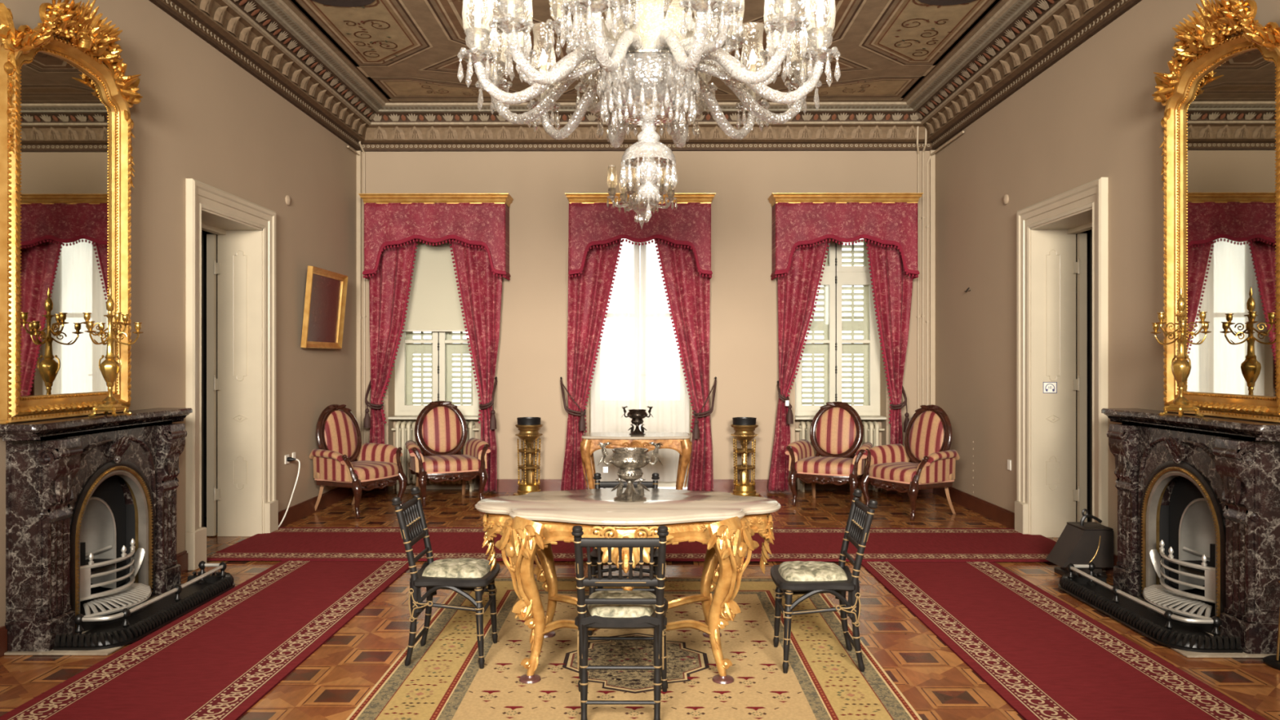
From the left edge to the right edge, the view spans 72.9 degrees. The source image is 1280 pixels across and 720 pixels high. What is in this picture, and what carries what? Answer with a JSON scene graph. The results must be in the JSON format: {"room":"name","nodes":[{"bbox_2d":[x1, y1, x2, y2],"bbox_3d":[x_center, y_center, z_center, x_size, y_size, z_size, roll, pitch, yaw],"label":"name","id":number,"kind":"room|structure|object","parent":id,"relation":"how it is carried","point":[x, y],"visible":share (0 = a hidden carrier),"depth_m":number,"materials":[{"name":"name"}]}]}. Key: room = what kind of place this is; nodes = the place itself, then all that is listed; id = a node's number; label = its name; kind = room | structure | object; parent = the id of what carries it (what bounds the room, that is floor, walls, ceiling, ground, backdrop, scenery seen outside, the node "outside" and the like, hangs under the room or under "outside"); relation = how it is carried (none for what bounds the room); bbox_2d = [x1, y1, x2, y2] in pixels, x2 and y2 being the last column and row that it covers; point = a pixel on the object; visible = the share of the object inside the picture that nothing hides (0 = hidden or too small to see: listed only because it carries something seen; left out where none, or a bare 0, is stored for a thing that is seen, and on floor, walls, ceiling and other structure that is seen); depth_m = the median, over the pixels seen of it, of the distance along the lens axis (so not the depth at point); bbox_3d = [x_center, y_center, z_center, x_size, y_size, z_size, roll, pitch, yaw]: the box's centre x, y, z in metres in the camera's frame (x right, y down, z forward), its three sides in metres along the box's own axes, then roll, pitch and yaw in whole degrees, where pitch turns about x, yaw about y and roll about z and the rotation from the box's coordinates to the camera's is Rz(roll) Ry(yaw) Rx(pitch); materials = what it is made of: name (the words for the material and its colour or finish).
{"room":"historic interior","nodes":[
{"label":"historic interior","id":0,"kind":"room"},
{"bbox_2d":[0,0,356,626],"bbox_3d":[-3.307,-0.675,4.031,0.335,4.250,11.820,0,0,0],"label":"wall","id":1,"kind":"structure","parent":0,"point":[200,116],"depth_m":6.46,"materials":[{"name":"beige paint"}]},
{"bbox_2d":[0,487,353,657],"bbox_3d":[-3.129,1.380,3.980,0.022,0.140,11.120,0,0,0],"label":"baseboard","id":2,"kind":"structure","parent":1,"relation":"attached to","point":[297,512],"depth_m":7.87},
{"bbox_2d":[185,178,278,570],"bbox_3d":[-3.338,0.100,6.641,0.561,2.700,1.364,0,0,0],"label":"door frame","id":3,"kind":"structure","parent":1,"relation":"in","point":[245,268],"depth_m":7.13,"materials":[{"name":"beige paint"}]},
{"bbox_2d":[148,0,385,151],"bbox_3d":[-2.920,-2.497,3.978,0.440,0.410,11.120,0,0,0],"label":"trim","id":4,"kind":"structure","parent":1,"relation":"attached to","point":[266,38],"depth_m":7.14,"materials":[{"name":"paint"}]},
{"bbox_2d":[300,266,347,349],"bbox_3d":[-3.026,-0.484,8.349,0.114,0.746,0.930,0,0,0],"label":"framed picture","id":5,"kind":"object","parent":1,"relation":"attached to","point":[326,291],"visible":1,"depth_m":8.32,"materials":[{"name":"gold metal"}]},
{"bbox_2d":[201,230,217,537],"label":"door","id":6,"kind":"structure","parent":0,"point":[205,233],"depth_m":8.05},
{"bbox_2d":[0,486,1279,719],"bbox_3d":[0.026,1.479,4.100,7.200,0.062,11.800,0,0,0],"label":"floor","id":7,"kind":"structure","parent":0,"point":[330,684],"depth_m":4.46,"materials":[{"name":"wood"}]},
{"bbox_2d":[0,408,192,655],"bbox_3d":[-2.990,0.880,4.889,0.770,1.140,1.460,0,0,0],"label":"fireplace","id":8,"kind":"object","parent":7,"relation":"on","point":[91,502],"visible":0.98,"depth_m":4.64,"materials":[{"name":"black stone"}]},
{"bbox_2d":[0,0,142,423],"bbox_3d":[-3.016,-0.821,4.684,0.239,2.258,1.126,0,0,0],"label":"mirror","id":9,"kind":"object","parent":8,"relation":"on","point":[66,123],"visible":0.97,"depth_m":4.60,"materials":[{"name":"gold glass"}]},
{"bbox_2d":[20,52,111,395],"bbox_3d":[-3.091,-0.715,4.684,0.001,1.800,0.770,0,0,0],"label":"mirror glass","id":10,"kind":"object","parent":9,"relation":"attached to","point":[66,122],"depth_m":4.65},
{"bbox_2d":[0,408,192,440],"bbox_3d":[-3.012,0.350,4.889,0.245,0.080,1.460,0,0,0],"label":"mantel shelf","id":11,"kind":"object","parent":8,"relation":"attached to","point":[71,428],"depth_m":4.66,"materials":[{"name":"black stone"}]},
{"bbox_2d":[81,287,143,417],"bbox_3d":[-2.909,-0.045,4.766,0.288,0.710,0.299,0,0,0],"label":"candelabrum","id":12,"kind":"object","parent":8,"relation":"on","point":[109,368],"visible":1,"depth_m":4.76,"materials":[{"name":"gold metal"}]},
{"bbox_2d":[98,311,121,382],"bbox_3d":[-2.920,-0.072,4.778,0.127,0.395,0.099,0,0,0],"label":"vase","id":13,"kind":"object","parent":12,"relation":"on","point":[109,368],"depth_m":4.76,"materials":[{"name":"gold metal"}]},
{"bbox_2d":[53,560,235,650],"bbox_3d":[-2.733,1.361,4.952,0.334,0.150,1.332,0,0,0],"label":"hearth fender","id":14,"kind":"object","parent":8,"relation":"on","point":[199,589],"visible":1,"depth_m":4.69,"materials":[{"name":"black metal"}]},
{"bbox_2d":[0,560,408,719],"bbox_3d":[-2.105,1.445,3.222,0.965,0.010,6.218,0,0,0],"label":"carpet runner","id":15,"kind":"object","parent":7,"relation":"on","point":[218,660],"visible":1,"depth_m":4.31,"materials":[{"name":"carpet"}]},
{"bbox_2d":[309,404,407,518],"bbox_3d":[-2.717,0.945,8.354,0.658,1.026,0.831,0,0,26],"label":"armchair","id":16,"kind":"object","parent":7,"relation":"on","point":[340,460],"visible":0.99,"depth_m":8.30,"materials":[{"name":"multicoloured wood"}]},
{"bbox_2d":[315,460,399,480],"bbox_3d":[-2.698,1.061,8.345,0.558,0.136,0.682,0,0,26],"label":"seat cushion","id":17,"kind":"object","parent":16,"relation":"on","point":[359,470],"depth_m":8.11,"materials":[{"name":"fabric"}]},
{"bbox_2d":[391,421,479,491],"bbox_3d":[-2.225,1.063,9.614,1.058,0.774,0.208,0,0,0],"label":"radiator","id":18,"kind":"object","parent":7,"relation":"on","point":[405,431],"visible":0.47,"depth_m":9.54,"materials":[{"name":"beige metal"}]},
{"bbox_2d":[404,400,490,506],"bbox_3d":[-1.994,0.945,8.947,0.831,1.026,0.658,0,0,-26],"label":"armchair","id":19,"kind":"object","parent":7,"relation":"on","point":[441,430],"visible":0.99,"depth_m":9.04,"materials":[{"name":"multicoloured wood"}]},
{"bbox_2d":[409,454,480,472],"bbox_3d":[-1.985,1.061,8.928,0.682,0.136,0.558,0,0,-26],"label":"seat cushion","id":20,"kind":"object","parent":19,"relation":"on","point":[433,463],"depth_m":8.71,"materials":[{"name":"fabric"}]},
{"bbox_2d":[512,417,542,495],"bbox_3d":[-1.175,1.031,9.178,0.353,0.838,0.347,0,0,0],"label":"stand","id":21,"kind":"object","parent":7,"relation":"on","point":[528,428],"visible":0.98,"depth_m":9.10,"materials":[{"name":"gold metal"}]},
{"bbox_2d":[515,423,542,442],"bbox_3d":[-1.175,0.776,9.178,0.293,0.197,0.293,0,0,0],"label":"bowl","id":22,"kind":"object","parent":21,"relation":"on","point":[528,433],"depth_m":9.08,"materials":[{"name":"gold metal"}]},
{"bbox_2d":[206,527,1056,561],"bbox_3d":[0.053,1.433,6.790,6.438,0.010,1.190,0,0,0],"label":"carpet runner","id":23,"kind":"object","parent":7,"relation":"on","point":[283,544],"visible":0.62,"depth_m":6.61,"materials":[{"name":"carpet"}]},
{"bbox_2d":[346,577,922,719],"bbox_3d":[-0.019,1.444,4.155,2.310,0.012,3.210,0,0,0],"label":"rug","id":24,"kind":"object","parent":7,"relation":"on","point":[443,679],"visible":0.66,"depth_m":4.01,"materials":[{"name":"carpet"}]},
{"bbox_2d":[391,486,499,668],"bbox_3d":[-0.931,1.043,4.231,0.465,0.802,0.390,0,0,0],"label":"chair","id":25,"kind":"object","parent":24,"relation":"on","point":[466,574],"visible":0.98,"depth_m":4.10,"materials":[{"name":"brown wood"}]},
{"bbox_2d":[422,557,492,577],"bbox_3d":[-0.892,1.005,4.231,0.316,0.042,0.296,0,0,0],"label":"tufted cushion","id":26,"kind":"object","parent":25,"relation":"on","point":[463,567],"depth_m":4.14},
{"bbox_2d":[519,674,541,684],"bbox_3d":[-0.495,1.429,3.900,0.100,0.025,0.100,0,0,0],"label":"cup","id":27,"kind":"object","parent":24,"relation":"on","point":[526,678],"depth_m":3.88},
{"bbox_2d":[571,525,668,719],"bbox_3d":[-0.076,1.043,3.573,0.390,0.802,0.465,0,0,0],"label":"chair","id":28,"kind":"object","parent":24,"relation":"on","point":[606,609],"visible":1,"depth_m":3.42,"materials":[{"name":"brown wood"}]},
{"bbox_2d":[586,590,656,617],"bbox_3d":[-0.075,1.005,3.612,0.296,0.042,0.316,0,0,0],"label":"tufted cushion","id":29,"kind":"object","parent":28,"relation":"on","point":[600,610],"depth_m":3.50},
{"bbox_2d":[587,472,659,635],"bbox_3d":[-0.079,1.043,4.728,0.390,0.802,0.465,0,0,0],"label":"chair","id":30,"kind":"object","parent":24,"relation":"on","point":[593,554],"visible":0.27,"depth_m":4.59,"materials":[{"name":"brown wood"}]},
{"bbox_2d":[475,488,781,684],"bbox_3d":[-0.059,1.063,4.215,1.480,0.755,1.012,0,0,0],"label":"table","id":31,"kind":"object","parent":24,"relation":"on","point":[528,524],"visible":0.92,"depth_m":3.91,"materials":[{"name":"gold stone"}]},
{"bbox_2d":[482,513,496,571],"bbox_3d":[-0.733,0.882,4.220,0.068,0.292,0.197,0,0,0],"label":"pendant","id":32,"kind":"object","parent":31,"relation":"attached to","point":[489,524],"depth_m":4.16,"materials":[{"name":"gold wood"}]},
{"bbox_2d":[597,441,662,502],"bbox_3d":[-0.054,0.544,4.256,0.277,0.284,0.208,0,0,-36],"label":"urn","id":33,"kind":"object","parent":31,"relation":"on","point":[629,460],"visible":1,"depth_m":4.21,"materials":[{"name":"silver metal"}]},
{"bbox_2d":[608,447,651,481],"bbox_3d":[-0.048,0.517,4.260,0.208,0.157,0.207,0,0,0],"label":"bowl","id":34,"kind":"object","parent":33,"relation":"on","point":[629,460],"depth_m":4.20,"materials":[{"name":"silver metal"}]},
{"bbox_2d":[760,513,774,573],"bbox_3d":[0.613,0.886,4.211,0.062,0.301,0.197,0,0,0],"label":"pendant","id":35,"kind":"object","parent":31,"relation":"attached to","point":[766,533],"depth_m":4.14,"materials":[{"name":"gold wood"}]},
{"bbox_2d":[711,674,733,684],"bbox_3d":[0.373,1.429,3.895,0.100,0.025,0.100,0,0,0],"label":"cup","id":36,"kind":"object","parent":24,"relation":"on","point":[719,678],"depth_m":3.87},
{"bbox_2d":[770,488,877,673],"bbox_3d":[0.869,1.043,4.164,0.465,0.802,0.390,0,0,2],"label":"chair","id":37,"kind":"object","parent":24,"relation":"on","point":[790,578],"visible":1,"depth_m":4.03,"materials":[{"name":"black wood"}]},
{"bbox_2d":[777,560,847,581],"bbox_3d":[0.829,1.005,4.165,0.316,0.042,0.296,0,0,2],"label":"tufted cushion","id":38,"kind":"object","parent":37,"relation":"on","point":[790,571],"depth_m":4.08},
{"bbox_2d":[580,431,692,489],"bbox_3d":[-0.035,1.070,8.000,1.012,0.770,0.550,0,0,0],"label":"console table","id":39,"kind":"object","parent":7,"relation":"on","point":[681,442],"visible":0.84,"depth_m":7.78,"materials":[{"name":"gold stone"}]},
{"bbox_2d":[622,405,653,435],"bbox_3d":[-0.023,0.554,7.999,0.248,0.261,0.191,0,0,36],"label":"urn","id":40,"kind":"object","parent":39,"relation":"on","point":[637,415],"visible":1,"depth_m":7.96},
{"bbox_2d":[626,408,647,425],"bbox_3d":[-0.024,0.530,8.000,0.190,0.144,0.190,0,0,0],"label":"bowl","id":41,"kind":"object","parent":40,"relation":"on","point":[637,415],"depth_m":7.95,"materials":[{"name":"black metal"}]},
{"bbox_2d":[729,417,760,497],"bbox_3d":[1.103,1.031,9.163,0.353,0.838,0.347,0,0,-17],"label":"stand","id":42,"kind":"object","parent":7,"relation":"on","point":[744,428],"visible":0.98,"depth_m":9.09,"materials":[{"name":"gold metal"}]},
{"bbox_2d":[730,423,758,442],"bbox_3d":[1.103,0.776,9.163,0.293,0.197,0.293,0,0,-17],"label":"bowl","id":43,"kind":"object","parent":42,"relation":"on","point":[744,433],"depth_m":9.07,"materials":[{"name":"gold metal"}]},
{"bbox_2d":[785,401,872,506],"bbox_3d":[1.922,0.945,8.762,0.831,1.026,0.658,0,0,27],"label":"armchair","id":44,"kind":"object","parent":7,"relation":"on","point":[837,429],"visible":0.93,"depth_m":8.85,"materials":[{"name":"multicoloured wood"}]},
{"bbox_2d":[795,456,853,475],"bbox_3d":[1.912,1.061,8.743,0.682,0.136,0.558,0,0,27],"label":"seat cushion","id":45,"kind":"object","parent":44,"relation":"on","point":[804,465],"depth_m":8.55,"materials":[{"name":"fabric"}]},
{"bbox_2d":[795,421,884,492],"bbox_3d":[2.245,1.063,9.586,1.058,0.774,0.208,0,0,0],"label":"radiator","id":46,"kind":"object","parent":7,"relation":"on","point":[871,429],"visible":0.21,"depth_m":9.51,"materials":[{"name":"beige metal"}]},
{"bbox_2d":[859,404,959,520],"bbox_3d":[2.566,0.945,8.241,0.658,1.026,0.831,0,0,-30],"label":"armchair","id":47,"kind":"object","parent":7,"relation":"on","point":[926,460],"visible":0.98,"depth_m":8.20,"materials":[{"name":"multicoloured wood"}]},
{"bbox_2d":[868,462,953,482],"bbox_3d":[2.547,1.061,8.230,0.558,0.136,0.682,0,0,-30],"label":"seat cushion","id":48,"kind":"object","parent":47,"relation":"on","point":[878,472],"depth_m":8.00,"materials":[{"name":"fabric"}]},
{"bbox_2d":[861,561,1267,719],"bbox_3d":[2.030,1.445,3.196,0.965,0.010,6.218,0,0,0],"label":"carpet runner","id":49,"kind":"object","parent":7,"relation":"on","point":[1046,658],"visible":0.99,"depth_m":4.30,"materials":[{"name":"carpet"}]},
{"bbox_2d":[1045,508,1113,578],"bbox_3d":[2.957,1.227,5.838,0.340,0.446,0.247,0,0,0],"label":"coal scuttle","id":50,"kind":"object","parent":7,"relation":"on","point":[1082,542],"visible":0.88,"depth_m":5.72,"materials":[{"name":"brown metal"}]},
{"bbox_2d":[1101,408,1279,657],"bbox_3d":[3.050,0.880,4.851,0.770,1.140,1.460,0,0,0],"label":"fireplace","id":51,"kind":"object","parent":7,"relation":"on","point":[1198,498],"visible":1,"depth_m":4.67,"materials":[{"name":"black stone"}]},
{"bbox_2d":[1057,561,1242,653],"bbox_3d":[2.795,1.361,4.918,0.334,0.150,1.332,0,0,0],"label":"fireplace fender","id":52,"kind":"object","parent":51,"relation":"on","point":[1093,590],"visible":1,"depth_m":4.66,"materials":[{"name":"black metal"}]},
{"bbox_2d":[1150,286,1211,417],"bbox_3d":[2.970,-0.045,4.755,0.299,0.710,0.288,0,0,-11],"label":"candelabrum","id":53,"kind":"object","parent":51,"relation":"on","point":[1180,367],"visible":1,"depth_m":4.73,"materials":[{"name":"gold metal"}]},
{"bbox_2d":[1170,311,1191,382],"bbox_3d":[2.960,-0.072,4.742,0.092,0.395,0.092,0,0,-32],"label":"vase","id":54,"kind":"object","parent":53,"relation":"on","point":[1180,367],"depth_m":4.73,"materials":[{"name":"gold metal"}]},
{"bbox_2d":[1101,408,1279,441],"bbox_3d":[3.073,0.350,4.851,0.245,0.080,1.460,0,0,0],"label":"mantel shelf","id":55,"kind":"object","parent":51,"relation":"attached to","point":[1223,429],"depth_m":4.68,"materials":[{"name":"black stone"}]},
{"bbox_2d":[1151,0,1279,423],"bbox_3d":[3.075,-0.821,4.646,0.239,2.258,1.126,0,0,0],"label":"mirror","id":56,"kind":"object","parent":51,"relation":"on","point":[1220,122],"visible":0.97,"depth_m":4.63,"materials":[{"name":"gold glass"}]},
{"bbox_2d":[1183,49,1275,396],"bbox_3d":[3.149,-0.715,4.645,0.001,1.800,0.770,0,0,0],"label":"mirror glass","id":57,"kind":"object","parent":56,"relation":"attached to","point":[1229,126],"depth_m":4.61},
{"bbox_2d":[1262,580,1279,670],"bbox_3d":[3.086,1.157,4.101,0.230,0.585,0.230,0,0,0],"label":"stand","id":58,"kind":"object","parent":7,"relation":"on","point":[1273,660],"visible":1,"depth_m":4.10,"materials":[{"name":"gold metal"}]},
{"bbox_2d":[361,151,929,492],"bbox_3d":[0.061,-0.675,9.730,7.000,4.250,0.420,0,0,0],"label":"wall","id":59,"kind":"structure","parent":0,"point":[531,360],"depth_m":9.52,"materials":[{"name":"beige paint"}]},
{"bbox_2d":[356,151,361,431],"bbox_3d":[-3.083,-0.491,9.517,0.045,3.602,0.045,0,0,0],"label":"trim","id":60,"kind":"structure","parent":59,"relation":"attached to","point":[358,157],"depth_m":9.49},
{"bbox_2d":[359,141,366,444],"bbox_3d":[-3.030,-0.620,9.469,0.032,3.860,0.143,0,0,6],"label":"conduit","id":61,"kind":"object","parent":59,"relation":"attached to","point":[364,316],"visible":0.61,"depth_m":9.51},
{"bbox_2d":[387,415,479,419],"bbox_3d":[-2.270,0.640,9.674,1.000,0.030,0.320,0,0,0],"label":"trim","id":62,"kind":"structure","parent":59,"relation":"attached to","point":[393,417],"depth_m":9.52,"materials":[{"name":"beige paint"}]},
{"bbox_2d":[401,238,467,331],"bbox_3d":[-2.269,-0.945,9.694,0.980,1.257,0.050,0,0,0],"label":"roller blind","id":63,"kind":"object","parent":59,"relation":"attached to","point":[433,304],"visible":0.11,"depth_m":9.69,"materials":[{"name":"beige fabric"}]},
{"bbox_2d":[358,193,513,279],"bbox_3d":[-2.189,-1.319,9.361,1.596,0.893,0.346,0,0,0],"label":"pelmet","id":64,"kind":"object","parent":59,"relation":"attached to","point":[389,219],"visible":1,"depth_m":9.23,"materials":[{"name":"red fabric"}]},
{"bbox_2d":[368,238,418,491],"bbox_3d":[-2.646,-0.141,9.414,0.604,3.122,0.144,0,0,-6],"label":"curtain","id":65,"kind":"object","parent":64,"relation":"hanging from","point":[388,288],"visible":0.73,"depth_m":9.42,"materials":[{"name":"fabric"}]},
{"bbox_2d":[364,380,383,427],"bbox_3d":[-2.865,0.446,9.396,0.184,0.558,0.287,0,0,0],"label":"tieback","id":66,"kind":"object","parent":65,"relation":"attached to","point":[366,419],"visible":0.98,"depth_m":9.27,"materials":[{"name":"black fabric"}]},
{"bbox_2d":[448,238,502,491],"bbox_3d":[-1.811,-0.141,9.401,0.644,3.122,0.145,0,0,7],"label":"curtain","id":67,"kind":"object","parent":64,"relation":"hanging from","point":[481,291],"visible":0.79,"depth_m":9.39,"materials":[{"name":"fabric"}]},
{"bbox_2d":[479,377,497,429],"bbox_3d":[-1.632,0.461,9.388,0.196,0.558,0.287,0,0,0],"label":"tieback","id":68,"kind":"object","parent":67,"relation":"attached to","point":[493,420],"visible":1,"depth_m":9.27,"materials":[{"name":"black fabric"}]},
{"bbox_2d":[395,331,479,415],"bbox_3d":[-2.268,-0.492,9.848,1.000,2.235,0.212,0,0,0],"label":"window shutters","id":69,"kind":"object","parent":59,"relation":"in","point":[442,348],"depth_m":9.91,"materials":[{"name":"beige paint"}]},
{"bbox_2d":[591,238,688,481],"bbox_3d":[0.000,-0.100,9.620,1.090,2.900,0.044,0,0,0],"label":"sheer curtain","id":70,"kind":"object","parent":59,"relation":"hanging from","point":[638,366],"visible":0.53,"depth_m":9.62,"materials":[{"name":"fabric"}]},
{"bbox_2d":[564,193,715,279],"bbox_3d":[0.004,-1.319,9.347,1.596,0.893,0.346,0,0,0],"label":"pelmet","id":71,"kind":"object","parent":59,"relation":"attached to","point":[592,222],"visible":0.92,"depth_m":9.22,"materials":[{"name":"red fabric"}]},
{"bbox_2d":[560,203,622,490],"bbox_3d":[-0.490,-0.136,9.394,0.735,3.132,0.145,0,0,-4],"label":"curtain","id":72,"kind":"object","parent":71,"relation":"hanging from","point":[588,292],"visible":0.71,"depth_m":9.40,"materials":[{"name":"fabric"}]},
{"bbox_2d":[560,377,586,431],"bbox_3d":[-0.746,0.468,9.353,0.373,0.573,0.206,0,0,28],"label":"tieback","id":73,"kind":"object","parent":72,"relation":"attached to","point":[582,427],"visible":1,"depth_m":9.26,"materials":[{"name":"black fabric"}]},
{"bbox_2d":[653,238,713,491],"bbox_3d":[0.442,-0.136,9.372,0.708,3.132,0.149,0,0,2],"label":"curtain","id":74,"kind":"object","parent":71,"relation":"hanging from","point":[688,292],"visible":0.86,"depth_m":9.38,"materials":[{"name":"fabric"}]},
{"bbox_2d":[693,377,716,439],"bbox_3d":[0.701,0.512,9.373,0.266,0.661,0.286,0,0,0],"label":"tieback","id":75,"kind":"object","parent":74,"relation":"attached to","point":[696,430],"visible":1,"depth_m":9.25,"materials":[{"name":"black fabric"}]},
{"bbox_2d":[360,102,932,151],"bbox_3d":[0.058,-2.497,9.300,6.330,0.410,0.440,0,0,0],"label":"trim","id":76,"kind":"structure","parent":59,"relation":"attached to","point":[835,126],"depth_m":9.37,"materials":[{"name":"paint"}]},
{"bbox_2d":[361,479,933,492],"bbox_3d":[0.059,1.380,9.509,6.330,0.140,0.022,0,0,0],"label":"baseboard","id":77,"kind":"structure","parent":59,"relation":"attached to","point":[503,485],"depth_m":9.50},
{"bbox_2d":[795,238,879,415],"bbox_3d":[2.201,-0.492,9.820,1.000,2.235,0.212,0,0,0],"label":"window","id":78,"kind":"structure","parent":59,"relation":"in","point":[835,275],"depth_m":9.88,"materials":[{"name":"beige paint"}]},
{"bbox_2d":[795,415,886,419],"bbox_3d":[2.200,0.640,9.646,1.000,0.030,0.320,0,0,0],"label":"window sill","id":79,"kind":"structure","parent":59,"relation":"attached to","point":[797,417],"depth_m":9.49,"materials":[{"name":"beige paint"}]},
{"bbox_2d":[767,192,923,279],"bbox_3d":[2.198,-1.319,9.333,1.596,0.893,0.346,0,0,0],"label":"pelmet","id":80,"kind":"object","parent":59,"relation":"attached to","point":[798,219],"visible":1,"depth_m":9.20,"materials":[{"name":"red fabric"}]},
{"bbox_2d":[767,238,831,491],"bbox_3d":[1.756,-0.141,9.362,0.744,3.121,0.148,0,0,0],"label":"curtain","id":81,"kind":"object","parent":80,"relation":"hanging from","point":[797,290],"visible":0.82,"depth_m":9.39,"materials":[{"name":"fabric"}]},
{"bbox_2d":[776,381,793,423],"bbox_3d":[1.558,0.454,9.368,0.162,0.455,0.287,0,0,0],"label":"tieback","id":82,"kind":"object","parent":81,"relation":"attached to","point":[789,415],"visible":0.98,"depth_m":9.24,"materials":[{"name":"black fabric"}]},
{"bbox_2d":[865,238,912,491],"bbox_3d":[2.655,-0.141,9.363,0.582,3.122,0.145,0,0,5],"label":"curtain","id":83,"kind":"object","parent":80,"relation":"hanging from","point":[892,288],"visible":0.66,"depth_m":9.37,"materials":[{"name":"fabric"}]},
{"bbox_2d":[889,385,909,432],"bbox_3d":[2.789,0.483,9.360,0.195,0.573,0.287,0,0,0],"label":"tieback","id":84,"kind":"object","parent":59,"relation":"attached to","point":[904,403],"visible":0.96,"depth_m":9.24,"materials":[{"name":"black fabric"}]},
{"bbox_2d":[916,126,919,408],"bbox_3d":[3.025,-0.621,9.422,0.039,3.861,0.171,0,0,18],"label":"conduit","id":85,"kind":"object","parent":59,"relation":"attached to","point":[917,127],"visible":0.74,"depth_m":9.47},
{"bbox_2d":[920,128,927,404],"bbox_3d":[3.093,-0.621,9.420,0.030,3.861,0.161,0,0,0],"label":"conduit","id":86,"kind":"object","parent":59,"relation":"attached to","point":[926,131],"visible":0.71,"depth_m":9.47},
{"bbox_2d":[929,150,935,404],"bbox_3d":[3.199,-0.491,9.485,0.050,3.602,0.030,0,0,0],"label":"trim","id":87,"kind":"structure","parent":59,"relation":"attached to","point":[932,161],"depth_m":9.47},
{"bbox_2d":[282,0,1008,102],"bbox_3d":[0.025,-2.746,4.070,7.000,0.108,11.740,0,0,0],"label":"ceiling","id":88,"kind":"structure","parent":0,"point":[405,51],"depth_m":7.37,"materials":[{"name":"paint"}]},
{"bbox_2d":[606,102,677,227],"bbox_3d":[0.016,-1.875,7.000,0.576,1.650,0.548,0,0,0],"label":"chandelier","id":89,"kind":"object","parent":88,"relation":"hanging from","point":[632,201],"visible":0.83,"depth_m":6.97,"materials":[{"name":"clear glass"}]},
{"bbox_2d":[457,0,840,219],"bbox_3d":[0.041,-1.688,4.200,1.755,2.025,1.759,0,0,30],"label":"crystal chandelier","id":90,"kind":"object","parent":88,"relation":"hanging from","point":[647,60],"visible":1,"depth_m":4.04,"materials":[{"name":"clear glass"}]},
{"bbox_2d":[474,5,481,52],"bbox_3d":[-0.747,-1.525,3.994,0.032,0.200,0.030,0,0,0],"label":"candle","id":91,"kind":"object","parent":90,"relation":"on","point":[477,9],"depth_m":3.98,"materials":[{"name":"wax"}]},
{"bbox_2d":[490,40,497,79],"bbox_3d":[-0.745,-1.525,4.416,0.032,0.200,0.030,0,0,0],"label":"candle","id":92,"kind":"object","parent":90,"relation":"on","point":[491,67],"depth_m":4.40,"materials":[{"name":"wax"}]},
{"bbox_2d":[517,8,523,48],"bbox_3d":[-0.579,-1.610,4.191,0.032,0.200,0.030,0,0,0],"label":"candle","id":93,"kind":"object","parent":90,"relation":"on","point":[520,35],"depth_m":4.18,"materials":[{"name":"wax"}]},
{"bbox_2d":[540,64,546,100],"bbox_3d":[-0.531,-1.525,4.780,0.032,0.200,0.030,0,0,0],"label":"candle","id":94,"kind":"object","parent":90,"relation":"on","point":[543,67],"depth_m":4.77,"materials":[{"name":"wax"}]},
{"bbox_2d":[636,149,660,200],"bbox_3d":[0.041,-0.905,4.200,0.116,0.270,0.110,0,0,0],"label":"glass shade","id":95,"kind":"object","parent":90,"relation":"on","point":[648,190],"depth_m":4.17,"materials":[{"name":"clear glass"}]},
{"bbox_2d":[728,0,735,39],"bbox_3d":[0.459,-1.700,4.304,0.032,0.200,0.030,0,0,0],"label":"candle","id":96,"kind":"object","parent":90,"relation":"on","point":[734,22],"depth_m":4.29,"materials":[{"name":"wax"}]},
{"bbox_2d":[750,63,755,100],"bbox_3d":[0.621,-1.525,4.772,0.032,0.200,0.030,0,0,0],"label":"candle","id":97,"kind":"object","parent":90,"relation":"on","point":[753,66],"depth_m":4.76,"materials":[{"name":"wax"}]},
{"bbox_2d":[773,8,779,48],"bbox_3d":[0.661,-1.610,4.208,0.032,0.200,0.030,0,0,0],"label":"candle","id":98,"kind":"object","parent":90,"relation":"on","point":[775,34],"depth_m":4.19,"materials":[{"name":"wax"}]},
{"bbox_2d":[800,39,806,80],"bbox_3d":[0.830,-1.525,4.406,0.032,0.200,0.030,0,0,0],"label":"candle","id":99,"kind":"object","parent":90,"relation":"on","point":[804,50],"depth_m":4.39,"materials":[{"name":"wax"}]},
{"bbox_2d":[816,4,823,51],"bbox_3d":[0.827,-1.525,3.984,0.032,0.200,0.030,0,0,0],"label":"candle","id":100,"kind":"object","parent":90,"relation":"on","point":[820,8],"depth_m":3.97,"materials":[{"name":"wax"}]},
{"bbox_2d":[1075,229,1092,521],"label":"door","id":101,"kind":"structure","parent":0,"point":[1087,232],"depth_m":8.00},
{"bbox_2d":[935,0,1279,555],"bbox_3d":[3.357,-0.675,3.989,0.335,4.250,11.820,0,0,0],"label":"wall","id":102,"kind":"structure","parent":0,"point":[1092,114],"depth_m":6.85,"materials":[{"name":"beige paint"}]},
{"bbox_2d":[925,130,964,405],"bbox_3d":[3.165,-0.475,9.025,0.060,3.571,0.951,0,0,-1],"label":"conduit","id":103,"kind":"object","parent":102,"relation":"attached to","point":[962,131],"visible":0.77,"depth_m":9.47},
{"bbox_2d":[906,0,1142,150],"bbox_3d":[2.970,-2.497,3.942,0.440,0.410,11.120,0,0,0],"label":"trim","id":104,"kind":"structure","parent":102,"relation":"attached to","point":[1023,39],"depth_m":7.13,"materials":[{"name":"paint"}]},
{"bbox_2d":[933,486,1117,575],"bbox_3d":[3.179,1.380,3.940,0.022,0.140,11.120,0,0,0],"label":"baseboard","id":105,"kind":"structure","parent":102,"relation":"attached to","point":[1002,516],"depth_m":8.07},
{"bbox_2d":[1014,177,1107,572],"bbox_3d":[3.421,0.100,6.599,0.561,2.700,1.364,0,0,0],"label":"door","id":106,"kind":"structure","parent":102,"relation":"in","point":[1047,267],"depth_m":7.09,"materials":[{"name":"beige paint"}]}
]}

